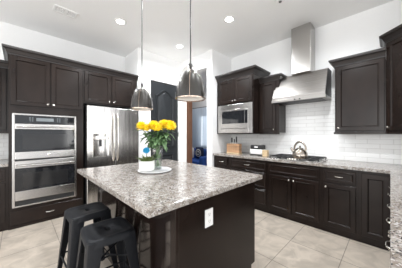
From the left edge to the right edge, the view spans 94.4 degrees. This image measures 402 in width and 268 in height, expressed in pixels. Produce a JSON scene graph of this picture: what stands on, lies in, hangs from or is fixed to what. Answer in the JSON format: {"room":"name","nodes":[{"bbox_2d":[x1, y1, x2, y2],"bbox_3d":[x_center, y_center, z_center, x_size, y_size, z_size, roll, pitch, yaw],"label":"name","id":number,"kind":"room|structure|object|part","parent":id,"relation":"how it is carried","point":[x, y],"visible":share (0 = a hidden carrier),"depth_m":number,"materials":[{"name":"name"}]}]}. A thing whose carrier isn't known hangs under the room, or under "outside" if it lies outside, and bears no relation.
{"room":"kitchen","nodes":[
{"label":"kitchen","id":0,"kind":"room"},
{"bbox_2d":[0,21,124,159],"bbox_3d":[-3.370,-0.240,2.830,4.360,3.100,0.158,0,0,-45],"label":"wall","id":1,"kind":"structure","parent":0,"point":[13,35],"depth_m":3.36,"materials":[{"name":"white paint"}]},
{"bbox_2d":[0,60,7,132],"bbox_3d":[-3.289,-0.545,2.529,0.953,1.060,0.382,0,0,-45],"label":"upper cabinet","id":2,"kind":"object","parent":1,"relation":"attached to","point":[3,64],"visible":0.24,"depth_m":2.72,"materials":[{"name":"brown wood"}]},
{"bbox_3d":[-3.030,-0.515,2.586,0.447,0.900,0.024,0,0,-44],"label":"door","id":3,"kind":"part","parent":2,"relation":"part of","materials":[{"name":"brown wood"}]},
{"bbox_3d":[-3.177,-1.025,2.415,0.953,0.100,0.062,0,0,-44],"label":"crown moulding","id":4,"kind":"part","parent":2,"relation":"part of","materials":[{"name":"brown wood"}]},
{"bbox_2d":[83,63,138,109],"bbox_3d":[-1.860,-0.870,3.710,0.966,0.670,0.704,0,0,-45],"label":"upper cabinet","id":5,"kind":"object","parent":1,"relation":"attached to","point":[102,86],"visible":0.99,"depth_m":3.43,"materials":[{"name":"brown wood"}]},
{"bbox_3d":[-1.832,-0.827,3.314,0.422,0.537,0.024,0,0,-44],"label":"door","id":6,"kind":"part","parent":5,"relation":"part of","materials":[{"name":"brown wood"}]},
{"bbox_3d":[-1.635,-1.155,3.481,0.966,0.100,0.062,0,0,-44],"label":"crown moulding","id":7,"kind":"part","parent":5,"relation":"part of","materials":[{"name":"brown wood"}]},
{"bbox_3d":[-1.513,-0.827,3.628,0.423,0.537,0.024,0,0,-44],"label":"door","id":8,"kind":"part","parent":5,"relation":"part of","materials":[{"name":"brown wood"}]},
{"bbox_2d":[125,48,180,157],"bbox_3d":[-1.120,-0.240,4.581,1.305,3.100,0.815,0,0,-45],"label":"wall","id":9,"kind":"structure","parent":0,"point":[143,63],"depth_m":4.03,"materials":[{"name":"white paint"}]},
{"bbox_2d":[151,81,177,160],"bbox_3d":[-0.818,0.064,4.297,0.747,2.477,0.114,0,0,-45],"label":"door","id":10,"kind":"structure","parent":9,"relation":"in","point":[165,105],"depth_m":4.32,"materials":[{"name":"grey paint"}]},
{"bbox_3d":[-0.826,0.760,4.296,0.495,0.620,0.026,0,0,-44],"label":"raised panel","id":11,"kind":"part","parent":10,"relation":"part of","materials":[{"name":"grey paint"}]},
{"bbox_3d":[-0.826,-0.370,4.296,0.495,1.320,0.026,0,0,-44],"label":"raised panel","id":12,"kind":"part","parent":10,"relation":"part of","materials":[{"name":"grey paint"}]},
{"bbox_2d":[148,76,180,160],"bbox_3d":[-0.821,0.030,4.291,0.885,2.560,0.018,0,0,-45],"label":"trim","id":13,"kind":"structure","parent":9,"relation":"attached to","point":[149,77],"depth_m":4.50,"materials":[{"name":"white paint"}]},
{"bbox_2d":[0,209,389,267],"bbox_3d":[-0.256,1.360,3.114,9.200,0.100,9.600,0,0,-45],"label":"floor","id":14,"kind":"structure","parent":0,"point":[280,242],"depth_m":2.12,"materials":[{"name":"beige tile"}]},
{"bbox_2d":[0,167,7,231],"bbox_3d":[-3.179,0.873,2.417,0.953,0.874,0.695,0,0,-45],"label":"base cabinet","id":15,"kind":"object","parent":14,"relation":"on","point":[3,170],"visible":0.86,"depth_m":2.50,"materials":[{"name":"brown wood"}]},
{"bbox_3d":[-2.805,0.547,2.358,0.447,0.165,0.024,0,0,-44],"label":"drawer","id":16,"kind":"part","parent":15,"relation":"part of","materials":[{"name":"brown wood"}]},
{"bbox_3d":[-2.805,0.922,2.358,0.447,0.535,0.024,0,0,-44],"label":"door","id":17,"kind":"part","parent":15,"relation":"part of","materials":[{"name":"brown wood"}]},
{"bbox_2d":[0,159,7,166],"bbox_3d":[-3.188,0.415,2.426,0.954,0.040,0.670,0,0,-45],"label":"countertop","id":18,"kind":"structure","parent":15,"relation":"on","point":[4,162],"depth_m":2.53,"materials":[{"name":"stone"}]},
{"bbox_2d":[2,43,83,229],"bbox_3d":[-2.543,0.052,3.039,0.948,2.515,0.704,0,0,-45],"label":"tall cabinet","id":19,"kind":"object","parent":14,"relation":"on","point":[39,83],"visible":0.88,"depth_m":2.79,"materials":[{"name":"brown wood"}]},
{"bbox_3d":[-2.460,-0.753,2.697,0.425,0.683,0.024,0,0,-44],"label":"door","id":20,"kind":"part","parent":19,"relation":"part of","materials":[{"name":"brown wood"}]},
{"bbox_3d":[-2.313,1.290,2.850,0.885,0.040,0.012,0,0,-44],"label":"skirting","id":21,"kind":"part","parent":19,"relation":"part of","materials":[{"name":"brown wood"}]},
{"bbox_3d":[-2.543,-1.155,3.039,0.948,0.100,0.704,0,0,-44],"label":"crown moulding","id":22,"kind":"part","parent":19,"relation":"part of","materials":[{"name":"brown wood"}]},
{"bbox_2d":[12,113,75,208],"bbox_3d":[-2.504,0.362,2.993,0.746,1.316,0.661,0,0,-45],"label":"double oven","id":23,"kind":"object","parent":19,"relation":"in","point":[43,146],"visible":1,"depth_m":2.76,"materials":[{"name":"metal"}]},
{"bbox_3d":[-2.329,0.648,2.815,0.684,0.553,0.040,0,0,-44],"label":"oven door","id":24,"kind":"part","parent":23,"relation":"part of","materials":[{"name":"silver metal"}]},
{"bbox_3d":[-2.329,0.635,2.816,0.684,0.320,0.038,0,0,-44],"label":"glass panel","id":25,"kind":"part","parent":23,"relation":"part of","materials":[{"name":"black glass"}]},
{"bbox_3d":[-2.329,0.098,2.815,0.684,0.500,0.040,0,0,-44],"label":"oven door","id":26,"kind":"part","parent":23,"relation":"part of","materials":[{"name":"silver metal"}]},
{"bbox_3d":[-2.329,0.085,2.816,0.684,0.320,0.038,0,0,-44],"label":"glass panel","id":27,"kind":"part","parent":23,"relation":"part of","materials":[{"name":"black glass"}]},
{"bbox_3d":[-2.334,-0.215,2.820,0.686,0.114,0.026,0,0,-44],"label":"control panel","id":28,"kind":"part","parent":23,"relation":"part of","materials":[{"name":"black glass"}]},
{"bbox_3d":[-2.294,0.435,2.779,0.664,0.022,0.062,0,0,-44],"label":"handle","id":29,"kind":"part","parent":23,"relation":"part of","materials":[{"name":"silver metal"}]},
{"bbox_3d":[-2.294,-0.110,2.779,0.664,0.022,0.062,0,0,-44],"label":"handle","id":30,"kind":"part","parent":23,"relation":"part of","materials":[{"name":"silver metal"}]},
{"bbox_3d":[-2.310,1.163,2.847,0.845,0.195,0.021,0,0,-44],"label":"drawer","id":31,"kind":"part","parent":19,"relation":"part of","materials":[{"name":"brown wood"}]},
{"bbox_3d":[-2.151,-0.753,3.000,0.417,0.683,0.024,0,0,-44],"label":"door","id":32,"kind":"part","parent":19,"relation":"part of","materials":[{"name":"brown wood"}]},
{"bbox_2d":[57,202,117,267],"bbox_3d":[-1.023,0.991,1.680,0.410,0.638,0.410,0,0,44],"label":"counter stool","id":33,"kind":"object","parent":14,"relation":"on","point":[74,219],"visible":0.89,"depth_m":1.62,"materials":[{"name":"black metal"}]},
{"bbox_3d":[-1.234,0.997,1.674,0.145,0.626,0.129,0,0,-2],"label":"leg","id":34,"kind":"part","parent":33,"relation":"part of","materials":[{"name":"black metal"}]},
{"bbox_3d":[-1.017,0.997,1.469,0.129,0.626,0.145,0,0,-2],"label":"leg","id":35,"kind":"part","parent":33,"relation":"part of","materials":[{"name":"black metal"}]},
{"bbox_3d":[-1.023,0.695,1.680,0.312,0.045,0.312,0,0,44],"label":"seat","id":36,"kind":"part","parent":33,"relation":"part of","materials":[{"name":"black metal"}]},
{"bbox_3d":[-1.028,0.997,1.891,0.129,0.626,0.145,0,0,-2],"label":"leg","id":37,"kind":"part","parent":33,"relation":"part of","materials":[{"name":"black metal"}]},
{"bbox_3d":[-0.812,0.997,1.685,0.145,0.626,0.129,0,0,-2],"label":"leg","id":38,"kind":"part","parent":33,"relation":"part of","materials":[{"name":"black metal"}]},
{"bbox_2d":[76,217,139,267],"bbox_3d":[-0.674,0.991,1.345,0.410,0.638,0.410,0,0,-41],"label":"counter stool","id":39,"kind":"object","parent":14,"relation":"on","point":[94,236],"visible":1,"depth_m":1.30,"materials":[{"name":"black metal"}]},
{"bbox_3d":[-0.884,0.997,1.362,0.145,0.626,0.129,0,0,5],"label":"leg","id":40,"kind":"part","parent":39,"relation":"part of","materials":[{"name":"black metal"}]},
{"bbox_3d":[-0.691,0.997,1.135,0.129,0.626,0.145,0,0,5],"label":"leg","id":41,"kind":"part","parent":39,"relation":"part of","materials":[{"name":"black metal"}]},
{"bbox_3d":[-0.674,0.695,1.345,0.312,0.045,0.312,0,0,-41],"label":"seat","id":42,"kind":"part","parent":39,"relation":"part of","materials":[{"name":"black metal"}]},
{"bbox_3d":[-0.658,0.997,1.555,0.129,0.626,0.145,0,0,5],"label":"leg","id":43,"kind":"part","parent":39,"relation":"part of","materials":[{"name":"black metal"}]},
{"bbox_3d":[-0.464,0.997,1.329,0.145,0.626,0.129,0,0,5],"label":"leg","id":44,"kind":"part","parent":39,"relation":"part of","materials":[{"name":"black metal"}]},
{"bbox_2d":[83,105,138,204],"bbox_3d":[-1.811,0.410,3.665,0.916,1.800,0.813,0,0,-45],"label":"refrigerator","id":45,"kind":"object","parent":14,"relation":"on","point":[110,135],"visible":0.69,"depth_m":3.33,"materials":[{"name":"metal"}]},
{"bbox_3d":[-1.598,0.930,3.449,0.916,0.660,0.060,0,0,-44],"label":"freezer drawer","id":46,"kind":"part","parent":45,"relation":"part of","materials":[{"name":"silver metal"}]},
{"bbox_3d":[-1.763,0.050,3.287,0.455,1.080,0.060,0,0,-44],"label":"door","id":47,"kind":"part","parent":45,"relation":"part of","materials":[{"name":"silver metal"}]},
{"bbox_3d":[-1.763,0.060,3.269,0.180,0.070,0.062,0,0,-44],"label":"dispenser panel","id":48,"kind":"part","parent":45,"relation":"part of","materials":[{"name":"silver metal"}]},
{"bbox_3d":[-1.582,0.050,3.381,0.025,0.871,0.087,0,0,-44],"label":"handle","id":49,"kind":"part","parent":45,"relation":"part of","materials":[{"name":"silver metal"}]},
{"bbox_3d":[-1.532,0.050,3.430,0.025,0.871,0.087,0,0,-44],"label":"handle","id":50,"kind":"part","parent":45,"relation":"part of","materials":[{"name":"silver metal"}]},
{"bbox_3d":[-1.434,0.050,3.610,0.455,1.080,0.060,0,0,-44],"label":"door","id":51,"kind":"part","parent":45,"relation":"part of","materials":[{"name":"silver metal"}]},
{"bbox_2d":[98,182,254,267],"bbox_3d":[-0.354,0.873,1.994,0.947,0.874,1.539,0,0,-45],"label":"kitchen island","id":52,"kind":"object","parent":14,"relation":"on","point":[179,237],"visible":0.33,"depth_m":1.38,"materials":[{"name":"brown wood"}]},
{"bbox_3d":[-1.022,0.873,2.009,0.010,0.874,0.476,0,0,-44],"label":"panel","id":53,"kind":"part","parent":52,"relation":"part of","materials":[{"name":"brown wood"}]},
{"bbox_3d":[-0.688,0.873,1.668,0.010,0.874,0.476,0,0,-44],"label":"panel","id":54,"kind":"part","parent":52,"relation":"part of","materials":[{"name":"brown wood"}]},
{"bbox_3d":[-0.353,0.873,1.328,0.010,0.874,0.476,0,0,-44],"label":"panel","id":55,"kind":"part","parent":52,"relation":"part of","materials":[{"name":"brown wood"}]},
{"bbox_2d":[77,159,261,217],"bbox_3d":[-0.405,0.415,1.966,1.222,0.040,1.628,0,0,-45],"label":"island countertop","id":56,"kind":"structure","parent":52,"relation":"on","point":[151,195],"depth_m":1.50,"materials":[{"name":"stone"}]},
{"bbox_2d":[138,167,171,173],"bbox_3d":[-0.499,0.386,2.013,0.356,0.018,0.356,0,0,-45],"label":"serving tray","id":57,"kind":"object","parent":56,"relation":"on","point":[163,169],"visible":0.72,"depth_m":1.91,"materials":[{"name":"white stone"}]},
{"bbox_2d":[137,147,156,171],"bbox_3d":[-0.571,0.256,1.958,0.243,0.248,0.266,0,0,-30],"label":"potted plant","id":58,"kind":"object","parent":57,"relation":"on","point":[146,164],"visible":1,"depth_m":1.91,"materials":[{"name":"green plant"}]},
{"bbox_3d":[-0.575,0.167,1.957,0.076,0.069,0.076,0,0,-44],"label":"blue flower","id":59,"kind":"part","parent":58,"relation":"part of","materials":[{"name":"teal plant"}]},
{"bbox_3d":[-0.571,0.327,1.962,0.160,0.106,0.160,0,0,-44],"label":"pot","id":60,"kind":"part","parent":58,"relation":"part of","materials":[{"name":"white ceramic"}]},
{"bbox_3d":[-0.477,0.247,2.048,0.130,0.265,0.130,0,0,-45],"label":"glass vase","id":61,"kind":"object","parent":57,"relation":"on","visible":0},
{"bbox_2d":[136,121,160,165],"bbox_3d":[-0.588,0.098,2.055,0.281,0.505,0.206,0,0,24],"label":"chrysanthemum","id":62,"kind":"object","parent":61,"relation":"in","point":[140,125],"visible":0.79,"depth_m":2.04,"materials":[{"name":"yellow plant"}]},
{"bbox_2d":[141,124,160,165],"bbox_3d":[-0.532,0.117,2.019,0.209,0.467,0.221,0,0,35],"label":"chrysanthemum","id":63,"kind":"object","parent":61,"relation":"in","point":[146,127],"visible":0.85,"depth_m":2.00,"materials":[{"name":"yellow plant"}]},
{"bbox_2d":[144,120,161,147],"bbox_3d":[-0.496,0.096,2.043,0.216,0.508,0.239,0,0,12],"label":"chrysanthemum","id":64,"kind":"object","parent":61,"relation":"in","point":[152,123],"visible":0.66,"depth_m":2.01,"materials":[{"name":"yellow plant"}]},
{"bbox_2d":[148,123,163,165],"bbox_3d":[-0.482,0.113,2.019,0.195,0.474,0.196,0,0,10],"label":"chrysanthemum","id":65,"kind":"object","parent":61,"relation":"in","point":[157,127],"visible":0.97,"depth_m":1.99,"materials":[{"name":"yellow plant"}]},
{"bbox_2d":[150,119,169,162],"bbox_3d":[-0.448,0.089,2.078,0.224,0.522,0.216,0,0,-9],"label":"chrysanthemum","id":66,"kind":"object","parent":61,"relation":"in","point":[162,122],"visible":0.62,"depth_m":2.05,"materials":[{"name":"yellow plant"}]},
{"bbox_2d":[154,120,175,165],"bbox_3d":[-0.391,0.094,2.045,0.252,0.512,0.232,0,0,-3],"label":"chrysanthemum","id":67,"kind":"object","parent":61,"relation":"in","point":[170,125],"visible":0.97,"depth_m":2.01,"materials":[{"name":"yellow plant"}]},
{"bbox_3d":[-0.161,0.873,1.143,0.028,0.874,0.054,0,0,-44],"label":"corner post","id":68,"kind":"part","parent":52,"relation":"part of","materials":[{"name":"brown wood"}]},
{"bbox_2d":[205,207,212,227],"bbox_3d":[0.058,0.590,1.319,0.080,0.124,0.008,0,0,-45],"label":"wall outlet","id":69,"kind":"object","parent":52,"relation":"attached to","point":[209,212],"visible":1,"depth_m":1.31,"materials":[{"name":"white plastic"}]},
{"bbox_3d":[0.185,0.873,1.459,0.905,0.874,0.012,0,0,-44],"label":"panel","id":70,"kind":"part","parent":52,"relation":"part of","materials":[{"name":"brown wood"}]},
{"bbox_2d":[192,148,206,165],"bbox_3d":[-0.373,0.910,6.643,0.820,0.800,2.000,0,0,-45],"label":"sofa","id":71,"kind":"object","parent":14,"relation":"on","point":[202,160],"visible":0.12,"depth_m":5.83,"materials":[{"name":"blue fabric"}]},
{"bbox_2d":[192,158,198,163],"bbox_3d":[-0.163,0.929,6.273,0.600,0.158,0.817,0,0,-44],"label":"seat cushion","id":72,"kind":"object","parent":71,"relation":"on","point":[194,160],"depth_m":6.08,"materials":[{"name":"blue fabric"}]},
{"bbox_2d":[195,147,203,157],"bbox_3d":[-0.053,0.635,6.425,0.158,0.400,0.400,0,0,-45],"label":"throw pillow","id":73,"kind":"object","parent":71,"relation":"on","point":[199,152],"visible":0.96,"depth_m":6.34,"materials":[{"name":"blue fabric"}]},
{"bbox_3d":[-0.156,0.759,6.857,0.210,0.498,1.640,0,0,-44],"label":"backrest","id":74,"kind":"part","parent":71,"relation":"part of","materials":[{"name":"blue fabric"}]},
{"bbox_3d":[0.266,0.849,5.992,0.780,0.318,0.175,0,0,-44],"label":"armrest","id":75,"kind":"part","parent":71,"relation":"part of","materials":[{"name":"blue fabric"}]},
{"bbox_2d":[214,155,228,168],"bbox_3d":[0.615,0.873,3.982,0.670,0.874,0.392,0,0,-45],"label":"base cabinet","id":76,"kind":"object","parent":14,"relation":"on","point":[219,161],"visible":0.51,"depth_m":3.76,"materials":[{"name":"brown wood"}]},
{"bbox_3d":[0.421,0.542,3.763,0.024,0.155,0.292,0,0,-44],"label":"drawer","id":77,"kind":"part","parent":76,"relation":"part of","materials":[{"name":"brown wood"}]},
{"bbox_2d":[213,152,401,267],"bbox_3d":[0.829,0.415,2.245,2.810,0.040,3.184,0,0,-45],"label":"countertop","id":78,"kind":"structure","parent":76,"relation":"on","point":[395,170],"depth_m":1.88,"materials":[{"name":"stone"}]},
{"bbox_2d":[226,143,241,153],"bbox_3d":[0.692,0.291,3.890,0.124,0.206,0.320,0,0,-45],"label":"knife block","id":79,"kind":"object","parent":78,"relation":"on","point":[233,148],"visible":0.97,"depth_m":3.82,"materials":[{"name":"brown wood"}]},
{"bbox_2d":[250,144,265,155],"bbox_3d":[1.081,0.294,3.565,0.150,0.200,0.276,0,0,-45],"label":"toaster","id":80,"kind":"object","parent":78,"relation":"on","point":[255,149],"visible":0.88,"depth_m":3.50,"materials":[{"name":"white plastic"}]},
{"bbox_2d":[262,150,268,156],"bbox_3d":[1.171,0.340,3.373,0.096,0.110,0.106,0,0,34],"label":"wooden box","id":81,"kind":"object","parent":78,"relation":"on","point":[265,153],"visible":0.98,"depth_m":3.33,"materials":[{"name":"brown wood"}]},
{"bbox_2d":[269,154,327,162],"bbox_3d":[1.546,0.371,2.992,0.480,0.046,0.740,0,0,-45],"label":"gas cooktop","id":82,"kind":"object","parent":78,"relation":"in","point":[315,159],"visible":0.81,"depth_m":2.85,"materials":[{"name":"silver metal"}]},
{"bbox_2d":[290,141,307,158],"bbox_3d":[1.479,0.222,2.786,0.212,0.251,0.231,0,0,9],"label":"tea kettle","id":83,"kind":"object","parent":82,"relation":"on","point":[301,153],"visible":1,"depth_m":2.72,"materials":[{"name":"metal"}]},
{"bbox_3d":[1.477,0.166,2.777,0.028,0.138,0.210,0,0,-29],"label":"handle","id":84,"kind":"part","parent":83,"relation":"part of","materials":[{"name":"metal"}]},
{"bbox_2d":[229,157,268,212],"bbox_3d":[1.031,0.873,3.560,0.670,0.874,0.791,0,0,-45],"label":"base cabinet","id":85,"kind":"object","parent":14,"relation":"on","point":[260,167],"visible":0.38,"depth_m":3.19,"materials":[{"name":"brown wood"}]},
{"bbox_3d":[0.826,0.775,3.351,0.024,0.260,0.741,0,0,-44],"label":"drawer","id":86,"kind":"part","parent":85,"relation":"part of","materials":[{"name":"brown wood"}]},
{"bbox_3d":[0.826,0.542,3.351,0.024,0.155,0.741,0,0,-44],"label":"drawer","id":87,"kind":"part","parent":85,"relation":"part of","materials":[{"name":"brown wood"}]},
{"bbox_3d":[0.826,1.062,3.351,0.024,0.275,0.741,0,0,-44],"label":"drawer","id":88,"kind":"part","parent":85,"relation":"part of","materials":[{"name":"brown wood"}]},
{"bbox_2d":[268,161,320,229],"bbox_3d":[1.575,0.873,3.010,0.663,0.874,0.754,0,0,-45],"label":"base cabinet","id":89,"kind":"object","parent":14,"relation":"on","point":[294,190],"visible":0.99,"depth_m":2.75,"materials":[{"name":"brown wood"}]},
{"bbox_3d":[1.237,0.927,2.933,0.024,0.565,0.353,0,0,-44],"label":"door","id":90,"kind":"part","parent":89,"relation":"part of","materials":[{"name":"brown wood"}]},
{"bbox_3d":[1.365,0.542,2.803,0.024,0.155,0.718,0,0,-44],"label":"false drawer","id":91,"kind":"part","parent":89,"relation":"part of","materials":[{"name":"brown wood"}]},
{"bbox_3d":[1.492,0.927,2.673,0.024,0.565,0.353,0,0,-44],"label":"door","id":92,"kind":"part","parent":89,"relation":"part of","materials":[{"name":"brown wood"}]},
{"bbox_2d":[321,167,358,240],"bbox_3d":[1.975,0.873,2.599,0.670,0.874,0.392,0,0,-45],"label":"base cabinet","id":93,"kind":"object","parent":14,"relation":"on","point":[339,187],"visible":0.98,"depth_m":2.38,"materials":[{"name":"brown wood"}]},
{"bbox_3d":[1.771,0.542,2.389,0.024,0.155,0.335,0,0,-44],"label":"drawer","id":94,"kind":"part","parent":93,"relation":"part of","materials":[{"name":"brown wood"}]},
{"bbox_3d":[1.771,0.927,2.389,0.024,0.565,0.335,0,0,-44],"label":"door","id":95,"kind":"part","parent":93,"relation":"part of","materials":[{"name":"brown wood"}]},
{"bbox_2d":[358,171,389,250],"bbox_3d":[2.230,0.873,2.361,0.639,0.874,0.303,0,0,-45],"label":"base cabinet","id":96,"kind":"object","parent":14,"relation":"on","point":[373,199],"visible":0.82,"depth_m":2.16,"materials":[{"name":"brown wood"}]},
{"bbox_2d":[0,0,393,86],"bbox_3d":[-0.256,-1.840,3.114,9.200,0.100,9.600,0,0,-45],"label":"ceiling","id":97,"kind":"structure","parent":0,"point":[154,26],"depth_m":2.92,"materials":[{"name":"white paint"}]},
{"bbox_2d":[53,4,77,18],"bbox_3d":[-1.970,-1.784,2.711,0.176,0.012,0.276,0,0,43],"label":"ceiling vent","id":98,"kind":"object","parent":97,"relation":"in","point":[57,8],"visible":1,"depth_m":2.70,"materials":[{"name":"white metal"}]},
{"bbox_2d":[114,18,126,24],"bbox_3d":[-1.277,-1.787,2.951,0.180,0.006,0.180,0,0,-45],"label":"recessed light","id":99,"kind":"object","parent":97,"relation":"in","point":[119,21],"visible":1,"depth_m":2.94,"materials":[{"name":"white paint"}]},
{"bbox_2d":[130,81,152,110],"bbox_3d":[-0.702,-1.044,2.212,0.260,1.490,0.260,0,0,-45],"label":"pendant light","id":100,"kind":"object","parent":97,"relation":"hanging from","point":[141,101],"visible":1,"depth_m":2.14,"materials":[{"name":"silver metal"}]},
{"bbox_3d":[-0.702,-0.432,2.212,0.228,0.249,0.228,0,0,-44],"label":"lamp shade","id":101,"kind":"part","parent":100,"relation":"part of","materials":[{"name":"silver metal"}]},
{"bbox_2d":[175,44,183,48],"bbox_3d":[-0.434,-1.787,3.780,0.180,0.006,0.180,0,0,-45],"label":"recessed light","id":102,"kind":"object","parent":97,"relation":"in","point":[179,46],"visible":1,"depth_m":3.78,"materials":[{"name":"white paint"}]},
{"bbox_2d":[175,0,205,101],"bbox_3d":[-0.089,-1.044,1.589,0.260,1.490,0.260,0,0,-45],"label":"pendant light","id":103,"kind":"object","parent":97,"relation":"hanging from","point":[190,87],"visible":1,"depth_m":1.52,"materials":[{"name":"silver metal"}]},
{"bbox_3d":[-0.089,-1.202,1.589,0.011,1.137,0.010,0,0,-44],"label":"stem","id":104,"kind":"part","parent":103,"relation":"part of","materials":[{"name":"metal"}]},
{"bbox_3d":[-0.089,-0.432,1.589,0.228,0.249,0.228,0,0,-44],"label":"lamp shade","id":105,"kind":"part","parent":103,"relation":"part of","materials":[{"name":"silver metal"}]},
{"bbox_2d":[223,16,234,22],"bbox_3d":[0.439,-1.787,2.892,0.180,0.006,0.180,0,0,-45],"label":"recessed light","id":106,"kind":"object","parent":97,"relation":"in","point":[228,19],"visible":1,"depth_m":2.89,"materials":[{"name":"white paint"}]},
{"bbox_2d":[192,86,206,107],"bbox_3d":[0.389,-0.240,6.845,0.150,3.100,3.980,0,0,-45],"label":"wall","id":107,"kind":"structure","parent":0,"point":[202,104],"depth_m":7.08,"materials":[{"name":"grey paint"}]},
{"bbox_3d":[0.060,-1.020,6.999,0.100,0.021,1.900,0,0,-45],"label":"curtain rod","id":108,"kind":"object","parent":107,"relation":"attached to","visible":0},
{"bbox_2d":[192,108,201,147],"bbox_3d":[-0.255,-0.158,7.264,0.044,1.695,0.780,0,0,-45],"label":"curtain","id":109,"kind":"object","parent":108,"relation":"hanging from","point":[196,113],"visible":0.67,"depth_m":7.16,"materials":[{"name":"white fabric"}]},
{"bbox_2d":[202,107,206,148],"bbox_3d":[0.285,-0.158,6.715,0.044,1.695,0.680,0,0,-45],"label":"curtain","id":110,"kind":"object","parent":108,"relation":"hanging from","point":[204,109],"visible":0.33,"depth_m":6.88,"materials":[{"name":"white fabric"}]},
{"bbox_2d":[181,49,230,166],"bbox_3d":[0.158,-0.240,4.547,0.800,3.100,1.025,0,0,-45],"label":"wall","id":111,"kind":"structure","parent":0,"point":[215,63],"depth_m":4.02,"materials":[{"name":"white paint"}]},
{"bbox_2d":[187,102,191,162],"bbox_3d":[-0.281,-0.075,4.541,0.173,2.770,0.012,0,0,-45],"label":"trim","id":112,"kind":"structure","parent":111,"relation":"attached to","point":[189,104],"depth_m":4.53,"materials":[{"name":"brown wood"}]},
{"bbox_2d":[231,0,401,164],"bbox_3d":[1.877,-0.240,3.278,0.128,3.100,3.195,0,0,-45],"label":"wall","id":113,"kind":"structure","parent":0,"point":[313,124],"depth_m":2.99,"materials":[{"name":"white paint"}]},
{"bbox_2d":[215,65,269,133],"bbox_3d":[0.837,-0.621,3.818,0.596,1.222,0.938,0,0,-45],"label":"upper cabinet","id":114,"kind":"object","parent":113,"relation":"attached to","point":[242,85],"visible":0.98,"depth_m":3.54,"materials":[{"name":"brown wood"}]},
{"bbox_3d":[0.515,-0.863,3.810,0.024,0.475,0.396,0,0,-44],"label":"door","id":115,"kind":"part","parent":114,"relation":"part of","materials":[{"name":"brown wood"}]},
{"bbox_2d":[218,102,252,132],"bbox_3d":[0.799,-0.312,3.815,0.452,0.565,0.810,0,0,-45],"label":"microwave","id":116,"kind":"object","parent":114,"relation":"in","point":[235,118],"visible":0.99,"depth_m":3.62,"materials":[{"name":"metal"}]},
{"bbox_3d":[0.650,-0.305,3.669,0.030,0.374,0.654,0,0,-44],"label":"door","id":117,"kind":"part","parent":116,"relation":"part of","materials":[{"name":"silver metal"}]},
{"bbox_3d":[0.837,-1.171,3.818,0.596,0.122,0.938,0,0,-44],"label":"crown moulding","id":118,"kind":"part","parent":114,"relation":"part of","materials":[{"name":"brown wood"}]},
{"bbox_3d":[0.797,-0.863,3.523,0.024,0.475,0.388,0,0,-44],"label":"door","id":119,"kind":"part","parent":114,"relation":"part of","materials":[{"name":"brown wood"}]},
{"bbox_2d":[258,73,287,133],"bbox_3d":[1.352,-0.532,3.470,0.349,1.055,0.427,0,0,-45],"label":"upper cabinet","id":120,"kind":"object","parent":113,"relation":"attached to","point":[272,116],"visible":0.94,"depth_m":3.39,"materials":[{"name":"brown wood"}]},
{"bbox_3d":[1.226,-0.505,3.415,0.024,0.910,0.289,0,0,-44],"label":"door","id":121,"kind":"part","parent":120,"relation":"part of","materials":[{"name":"brown wood"}]},
{"bbox_3d":[1.352,-1.015,3.470,0.349,0.090,0.427,0,0,-44],"label":"crown moulding","id":122,"kind":"part","parent":120,"relation":"part of","materials":[{"name":"brown wood"}]},
{"bbox_2d":[271,22,330,104],"bbox_3d":[1.660,-1.165,3.121,0.415,1.249,0.807,0,0,-45],"label":"range hood","id":123,"kind":"object","parent":113,"relation":"attached to","point":[305,85],"visible":0.91,"depth_m":3.02,"materials":[{"name":"metal"}]},
{"bbox_3d":[1.950,-0.787,2.844,0.389,0.455,0.004,0,0,-44],"label":"panel","id":124,"kind":"part","parent":123,"relation":"part of","materials":[{"name":"metal"}]},
{"bbox_2d":[328,47,385,133],"bbox_3d":[2.183,-0.537,2.612,0.367,1.065,0.590,0,0,-45],"label":"upper cabinet","id":125,"kind":"object","parent":113,"relation":"attached to","point":[360,78],"visible":0.98,"depth_m":2.48,"materials":[{"name":"brown wood"}]},
{"bbox_3d":[2.183,-1.020,2.612,0.367,0.100,0.590,0,0,-44],"label":"crown moulding","id":126,"kind":"part","parent":125,"relation":"part of","materials":[{"name":"brown wood"}]},
{"bbox_3d":[2.120,-0.020,2.512,0.034,0.030,0.536,0,0,-44],"label":"light rail","id":127,"kind":"part","parent":125,"relation":"part of","materials":[{"name":"brown wood"}]},
{"bbox_2d":[379,24,401,133],"bbox_3d":[2.475,-0.620,2.100,0.666,1.230,0.673,0,0,-45],"label":"upper cabinet","id":128,"kind":"object","parent":113,"relation":"attached to","point":[392,39],"visible":0.99,"depth_m":2.20,"materials":[{"name":"brown wood"}]},
{"bbox_3d":[2.380,-1.185,2.101,0.285,0.100,0.947,0,0,0],"label":"crown moulding","id":129,"kind":"part","parent":128,"relation":"part of","materials":[{"name":"brown wood"}]},
{"bbox_3d":[2.306,-0.020,2.104,0.032,0.030,0.420,0,0,0],"label":"light rail","id":130,"kind":"part","parent":128,"relation":"part of","materials":[{"name":"brown wood"}]},
{"bbox_3d":[2.290,-0.589,2.104,0.024,1.073,0.376,0,0,0],"label":"door","id":131,"kind":"part","parent":128,"relation":"part of","materials":[{"name":"brown wood"}]},
{"bbox_2d":[386,204,389,236],"bbox_3d":[1.501,0.873,1.099,0.719,0.874,0.575,0,0,-45],"label":"base cabinet","id":132,"kind":"object","parent":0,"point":[388,205],"visible":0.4,"depth_m":1.27,"materials":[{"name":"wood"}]}
]}

